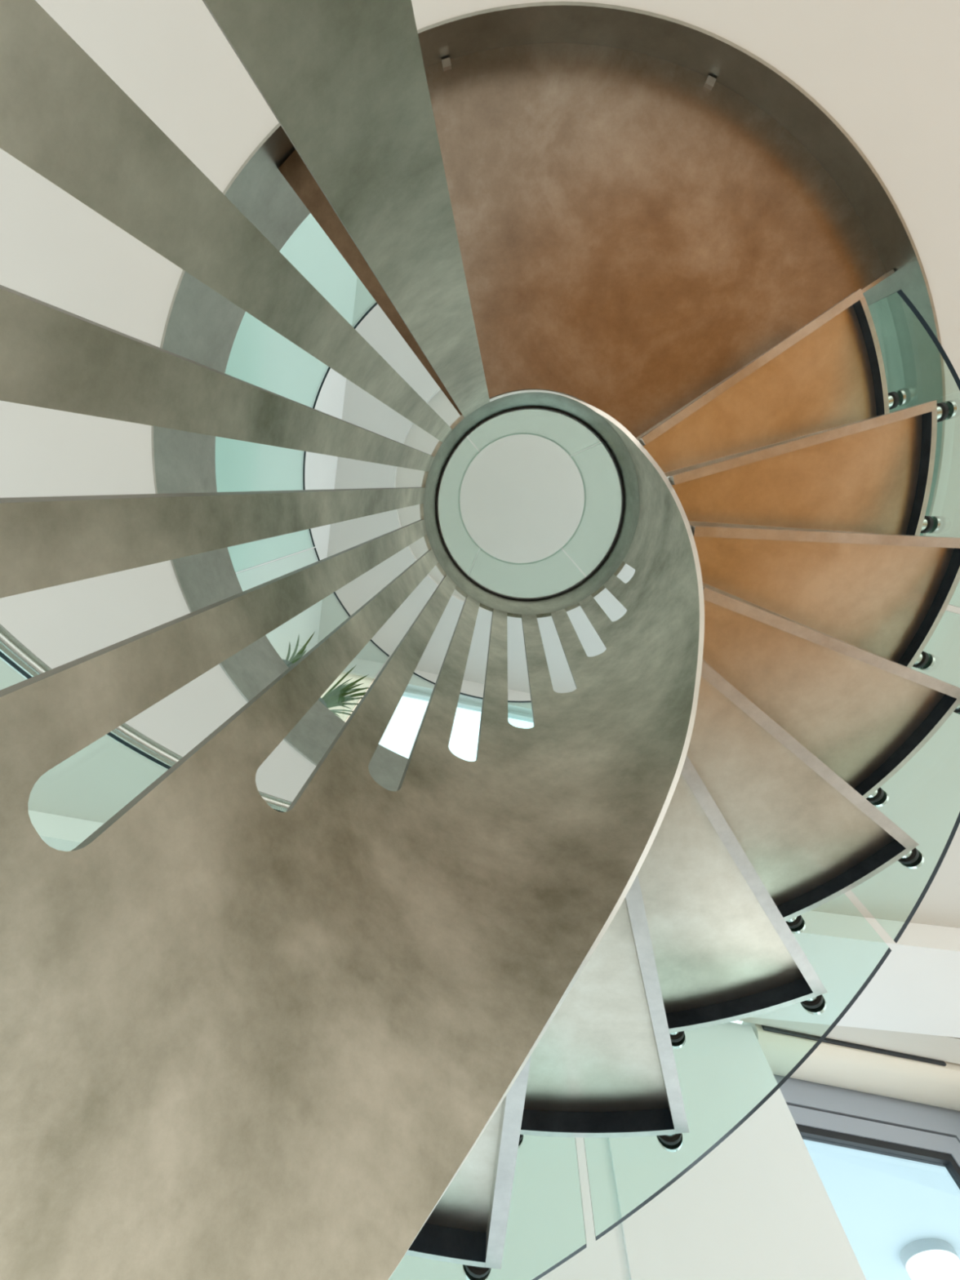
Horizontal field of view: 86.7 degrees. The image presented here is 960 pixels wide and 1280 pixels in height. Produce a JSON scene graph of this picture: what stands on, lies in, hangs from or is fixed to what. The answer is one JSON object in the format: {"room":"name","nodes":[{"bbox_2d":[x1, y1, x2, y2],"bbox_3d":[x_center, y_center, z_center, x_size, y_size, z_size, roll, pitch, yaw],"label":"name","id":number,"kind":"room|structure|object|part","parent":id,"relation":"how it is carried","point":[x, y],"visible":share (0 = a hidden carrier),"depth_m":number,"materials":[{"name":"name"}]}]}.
{"room":"spiral staircase","nodes":[
{"label":"spiral staircase","id":0,"kind":"room"},
{"bbox_2d":[215,213,357,660],"bbox_3d":[-1.256,-2.272,3.145,0.155,2.630,6.500,12,-73,-1],"label":"wall","id":1,"kind":"structure","parent":0,"point":[260,356],"depth_m":3.56,"materials":[{"name":"white paint"}]},
{"bbox_2d":[320,672,374,722],"bbox_3d":[-1.299,0.661,3.963,0.870,2.260,0.005,12,-73,-1],"label":"roller blind","id":2,"kind":"object","parent":1,"relation":"attached to","point":[366,682],"visible":0.02,"depth_m":4.71,"materials":[{"name":"white fabric"}]},
{"bbox_2d":[342,657,532,715],"bbox_3d":[1.113,0.819,5.138,5.775,0.390,0.170,12,-73,-1],"label":"trim","id":3,"kind":"structure","parent":1,"relation":"attached to","point":[363,668],"depth_m":5.07,"materials":[{"name":"white paint"}]},
{"bbox_2d":[402,689,533,722],"bbox_3d":[0.139,1.054,3.952,3.935,2.370,0.050,12,-73,-1],"label":"window","id":4,"kind":"structure","parent":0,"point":[407,693],"depth_m":5.03,"materials":[{"name":"white"}]},
{"bbox_2d":[0,0,959,928],"bbox_3d":[0.395,-1.481,1.719,8.400,0.395,6.350,12,-73,-1],"label":"ceiling","id":5,"kind":"structure","parent":0,"point":[887,72],"depth_m":1.66,"materials":[{"name":"white paint"}]},
{"bbox_2d":[151,1,945,791],"bbox_3d":[0.195,-0.522,2.022,2.768,0.404,2.768,1,-73,3],"label":"fascia","id":6,"kind":"object","parent":5,"relation":"attached to","point":[202,326],"visible":0.27,"depth_m":1.65,"materials":[{"name":"grey metal"}]},
{"bbox_2d":[236,451,315,572],"bbox_3d":[-1.127,-0.831,2.758,0.065,1.053,0.767,4,-73,2],"label":"glass panel","id":7,"kind":"object","parent":6,"relation":"on","point":[304,452],"visible":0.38,"depth_m":3.24,"materials":[{"name":"blue"}]},
{"bbox_2d":[236,547,389,721],"bbox_3d":[-0.923,-0.077,2.977,0.083,1.053,0.884,-30,-77,11],"label":"glass panel","id":8,"kind":"object","parent":6,"relation":"on","point":[315,549],"visible":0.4,"depth_m":3.47,"materials":[{"name":"blue"}]},
{"bbox_2d":[312,302,377,408],"bbox_3d":[-0.839,-1.542,2.526,0.080,1.053,0.866,37,-75,-8],"label":"glass panel","id":9,"kind":"object","parent":6,"relation":"on","point":[375,303],"visible":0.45,"depth_m":3.06,"materials":[{"name":"blue"}]},
{"bbox_2d":[346,657,482,721],"bbox_3d":[-0.263,0.463,3.108,0.882,1.053,0.083,21,-73,-4],"label":"glass panel","id":10,"kind":"object","parent":6,"relation":"on","point":[415,673],"visible":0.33,"depth_m":3.61,"materials":[{"name":"blue"}]},
{"bbox_2d":[507,700,530,702],"bbox_3d":[0.599,0.515,3.080,0.885,1.053,0.083,-14,-74,7],"label":"glass panel","id":11,"kind":"object","parent":6,"relation":"on","point":[508,700],"visible":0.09,"depth_m":3.62,"materials":[{"name":"blue"}]},
{"bbox_2d":[278,43,894,440],"bbox_3d":[0.343,-1.372,1.668,1.376,0.059,1.504,-37,-78,13],"label":"stair landing","id":12,"kind":"structure","parent":6,"relation":"attached to","point":[634,231],"depth_m":1.67,"materials":[{"name":"metal"}]},
{"bbox_2d":[317,276,690,693],"bbox_3d":[0.531,-2.290,4.456,8.400,0.060,6.400,12,-73,-1],"label":"ceiling","id":13,"kind":"structure","parent":0,"point":[361,409],"depth_m":5.01,"materials":[{"name":"white paint"}]},
{"bbox_2d":[395,389,621,607],"bbox_3d":[0.336,-1.363,4.780,2.320,0.001,2.320,1,-73,3],"label":"ceiling","id":14,"kind":"structure","parent":0,"point":[522,497],"depth_m":4.79,"materials":[{"name":"beige paint"}]},
{"bbox_2d":[388,1022,866,1279],"bbox_3d":[-1.689,1.748,0.876,5.816,3.090,0.232,12,-73,-1],"label":"wall","id":15,"kind":"structure","parent":0,"point":[757,1206],"depth_m":1.69,"materials":[{"name":"white paint"}]},
{"bbox_2d":[0,623,292,812],"bbox_3d":[0.182,-0.174,1.858,2.410,2.336,1.840,1,-73,3],"label":"handrail","id":16,"kind":"object","parent":15,"relation":"attached to","point":[11,646],"visible":0.06,"depth_m":1.29,"materials":[{"name":"silver metal"}]},
{"bbox_2d":[0,651,31,679],"bbox_3d":[-1.048,0.007,0.307,0.073,1.587,0.746,1,-73,3],"label":"glass panel","id":17,"kind":"object","parent":16,"relation":"attached to","point":[3,656],"visible":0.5,"depth_m":1.10,"materials":[{"name":"blue"}]},
{"bbox_2d":[106,732,284,812],"bbox_3d":[-0.790,0.572,0.855,0.072,1.587,0.746,-36,-78,12],"label":"glass panel","id":18,"kind":"object","parent":16,"relation":"attached to","point":[109,734],"visible":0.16,"depth_m":1.32,"materials":[{"name":"blue"}]},
{"bbox_2d":[532,1137,586,1279],"bbox_3d":[-0.158,0.864,1.300,0.744,1.586,0.071,15,-73,-2],"label":"glass panel","id":19,"kind":"object","parent":16,"relation":"attached to","point":[584,1246],"visible":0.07,"depth_m":0.88,"materials":[{"name":"blue"}]},
{"bbox_2d":[583,902,891,1240],"bbox_3d":[0.599,0.719,1.606,0.750,1.589,0.072,-21,-75,9],"label":"glass panel","id":20,"kind":"object","parent":16,"relation":"attached to","point":[882,961],"visible":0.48,"depth_m":1.02,"materials":[{"name":"blue"}]},
{"bbox_2d":[854,609,959,942],"bbox_3d":[1.173,0.156,1.792,0.070,1.582,0.738,30,-74,-6],"label":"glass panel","id":21,"kind":"object","parent":16,"relation":"attached to","point":[957,820],"visible":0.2,"depth_m":1.17,"materials":[{"name":"blue"}]},
{"bbox_2d":[867,288,959,607],"bbox_3d":[1.321,-0.705,1.940,0.093,1.648,0.867,-9,-74,6],"label":"glass panel","id":22,"kind":"object","parent":16,"relation":"attached to","point":[903,295],"visible":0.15,"depth_m":1.41,"materials":[{"name":"blue"}]},
{"bbox_2d":[28,809,959,1037],"bbox_3d":[-0.152,1.253,2.304,7.286,0.134,0.669,5,-73,2],"label":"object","id":23,"kind":"structure","parent":15,"relation":"attached to","point":[916,989],"depth_m":2.21,"materials":[{"name":"white paint"}]},
{"bbox_2d":[738,1017,959,1064],"bbox_3d":[-0.258,1.373,2.329,7.900,0.055,0.145,12,-73,-1],"label":"trim","id":24,"kind":"structure","parent":15,"relation":"attached to","point":[943,1048],"depth_m":2.33,"materials":[{"name":"beige paint"}]},
{"bbox_2d":[802,1138,959,1279],"bbox_3d":[1.624,4.333,3.321,7.000,0.120,4.570,12,-73,-1],"label":"ceiling","id":25,"kind":"structure","parent":0,"point":[882,1204],"depth_m":2.87,"materials":[{"name":"white paint"}]},
{"bbox_2d":[899,1238,959,1279],"bbox_3d":[2.616,3.615,2.930,0.300,0.112,0.300,1,-73,3],"label":"ceiling lamp","id":26,"kind":"object","parent":25,"relation":"attached to","point":[924,1259],"visible":1,"depth_m":2.89,"materials":[{"name":"grey"}]},
{"bbox_2d":[906,1249,959,1279],"bbox_3d":[2.615,3.622,2.909,0.290,0.067,0.290,1,-73,3],"label":"diffuser","id":27,"kind":"object","parent":26,"relation":"attached to","point":[921,1264],"depth_m":2.88,"materials":[{"name":"glass"}]},
{"bbox_3d":[2.959,2.735,0.986,1.510,3.180,0.584,1,-73,3],"label":"wall","id":28,"kind":"structure","parent":0,"visible":0},
{"bbox_2d":[773,1074,959,1189],"bbox_3d":[1.671,2.580,1.015,1.104,3.200,0.070,12,-73,-1],"label":"window","id":29,"kind":"structure","parent":28,"relation":"in","point":[824,1113],"depth_m":2.28,"materials":[{"name":"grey metal"}]},
{"bbox_2d":[741,1021,959,1111],"bbox_3d":[1.772,1.997,2.397,1.070,0.129,0.237,12,-73,-1],"label":"bulkhead","id":30,"kind":"object","parent":29,"relation":"attached to","point":[830,1064],"visible":0.55,"depth_m":2.33,"materials":[{"name":"beige paint"}]},
{"bbox_2d":[761,1025,946,1066],"bbox_3d":[1.725,1.858,2.379,0.860,0.088,0.013,12,-73,-1],"label":"slot vent","id":31,"kind":"object","parent":30,"relation":"attached to","point":[765,1028],"visible":0.36,"depth_m":2.34,"materials":[{"name":"grey metal"}]},
{"bbox_3d":[1.671,2.580,1.015,1.104,3.200,0.070,12,-73,-1],"label":"frame","id":32,"kind":"part","parent":29,"relation":"part of","materials":[{"name":"grey metal"}]},
{"bbox_3d":[1.598,2.583,0.926,0.959,2.860,0.048,12,-73,-1],"label":"sash","id":33,"kind":"part","parent":29,"relation":"part of","materials":[{"name":"grey metal"}]},
{"bbox_3d":[0.291,-1.313,-1.829,13.404,0.100,10.540,1,-73,3],"label":"floor","id":34,"kind":"structure","parent":0,"visible":0},
{"bbox_2d":[282,631,315,667],"bbox_3d":[-0.951,0.107,2.672,0.330,0.368,0.222,-32,-77,12],"label":"potted plant","id":35,"kind":"object","parent":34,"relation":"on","point":[293,660],"visible":0.3,"depth_m":2.71,"materials":[{"name":"green plant"}]},
{"bbox_3d":[-1.026,0.194,2.588,0.150,0.150,0.150,1,-73,3],"label":"pot","id":36,"kind":"part","parent":35,"relation":"part of","materials":[{"name":"green"}]},
{"bbox_2d":[318,665,368,719],"bbox_3d":[-0.772,0.336,2.778,0.348,0.454,0.451,24,-73,-4],"label":"potted plant","id":37,"kind":"object","parent":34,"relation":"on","point":[334,698],"visible":0.4,"depth_m":2.81,"materials":[{"name":"green plant"}]},
{"bbox_3d":[-0.891,0.382,2.639,0.150,0.150,0.150,1,-73,3],"label":"pot","id":38,"kind":"part","parent":37,"relation":"part of","materials":[{"name":"green"}]},
{"bbox_2d":[0,0,704,1279],"bbox_3d":[0.114,-0.045,0.458,0.832,3.280,0.832,1,-73,3],"label":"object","id":39,"kind":"object","parent":34,"relation":"on","point":[242,1037],"visible":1,"depth_m":0.41,"materials":[{"name":"metal"}]},
{"bbox_2d":[437,437,479,574],"bbox_3d":[-0.088,-0.670,2.510,0.125,0.983,0.544,1,-73,3],"label":"glass panel","id":40,"kind":"object","parent":39,"relation":"on","point":[476,455],"visible":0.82,"depth_m":2.92,"materials":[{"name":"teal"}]},
{"bbox_2d":[404,1054,531,1279],"bbox_3d":[-0.079,0.676,0.759,0.390,0.051,0.780,13,-73,-1],"label":"stair tread","id":41,"kind":"structure","parent":39,"relation":"attached to","point":[467,1227],"depth_m":0.83,"materials":[{"name":"metal"}]},
{"bbox_3d":[-0.069,0.644,0.767,0.370,0.015,0.720,14,-73,-1],"label":"tread plate","id":42,"kind":"part","parent":41,"relation":"part of","materials":[{"name":"metal"}]},
{"bbox_2d":[468,547,585,598],"bbox_3d":[0.218,-0.360,2.588,0.489,0.983,0.099,1,-73,3],"label":"glass panel","id":43,"kind":"object","parent":39,"relation":"on","point":[480,548],"visible":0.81,"depth_m":3.04,"materials":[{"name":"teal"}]},
{"bbox_2d":[467,408,600,455],"bbox_3d":[0.233,-0.966,2.403,0.518,0.983,0.112,3,-73,2],"label":"glass panel","id":44,"kind":"object","parent":39,"relation":"on","point":[495,440],"visible":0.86,"depth_m":2.86,"materials":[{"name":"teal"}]},
{"bbox_2d":[561,442,622,576],"bbox_3d":[0.531,-0.647,2.485,0.113,0.983,0.522,4,-73,2],"label":"glass panel","id":45,"kind":"object","parent":39,"relation":"on","point":[571,457],"visible":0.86,"depth_m":2.89,"materials":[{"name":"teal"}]},
{"bbox_2d":[518,875,688,1151],"bbox_3d":[0.213,0.649,0.930,0.390,0.051,0.792,1,-73,3],"label":"stair tread","id":46,"kind":"structure","parent":39,"relation":"attached to","point":[604,1065],"depth_m":0.98,"materials":[{"name":"metal"}]},
{"bbox_3d":[0.211,0.613,0.938,0.369,0.015,0.726,1,-73,3],"label":"tread plate","id":47,"kind":"part","parent":46,"relation":"part of","materials":[{"name":"metal"}]},
{"bbox_2d":[637,755,827,1048],"bbox_3d":[0.447,0.538,1.078,0.390,0.051,0.779,-22,-75,9],"label":"stair tread","id":48,"kind":"structure","parent":39,"relation":"attached to","point":[724,952],"depth_m":1.11,"materials":[{"name":"metal"}]},
{"bbox_2d":[638,288,906,476],"bbox_3d":[0.927,-0.697,1.646,0.758,0.051,0.385,-33,-77,12],"label":"stair tread","id":49,"kind":"structure","parent":39,"relation":"attached to","point":[829,374],"depth_m":1.62,"materials":[{"name":"metal"}]},
{"bbox_2d":[686,660,924,933],"bbox_3d":[0.672,0.358,1.205,0.390,0.051,0.779,-40,-79,13],"label":"stair tread","id":50,"kind":"structure","parent":39,"relation":"attached to","point":[811,838],"depth_m":1.22,"materials":[{"name":"metal"}]},
{"bbox_2d":[668,400,956,535],"bbox_3d":[0.971,-0.495,1.511,0.796,0.051,0.390,1,-73,3],"label":"stair tread","id":51,"kind":"structure","parent":39,"relation":"attached to","point":[873,475],"depth_m":1.52,"materials":[{"name":"metal"}]},
{"bbox_2d":[690,525,959,670],"bbox_3d":[0.946,-0.162,1.420,0.779,0.051,0.390,12,-73,-1],"label":"stair tread","id":52,"kind":"structure","parent":39,"relation":"attached to","point":[886,596],"depth_m":1.43,"materials":[{"name":"metal"}]},
{"bbox_2d":[702,586,959,806],"bbox_3d":[0.844,0.118,1.317,0.779,0.051,0.390,30,-74,-6],"label":"stair tread","id":53,"kind":"structure","parent":39,"relation":"attached to","point":[864,714],"depth_m":1.32,"materials":[{"name":"metal"}]}
]}

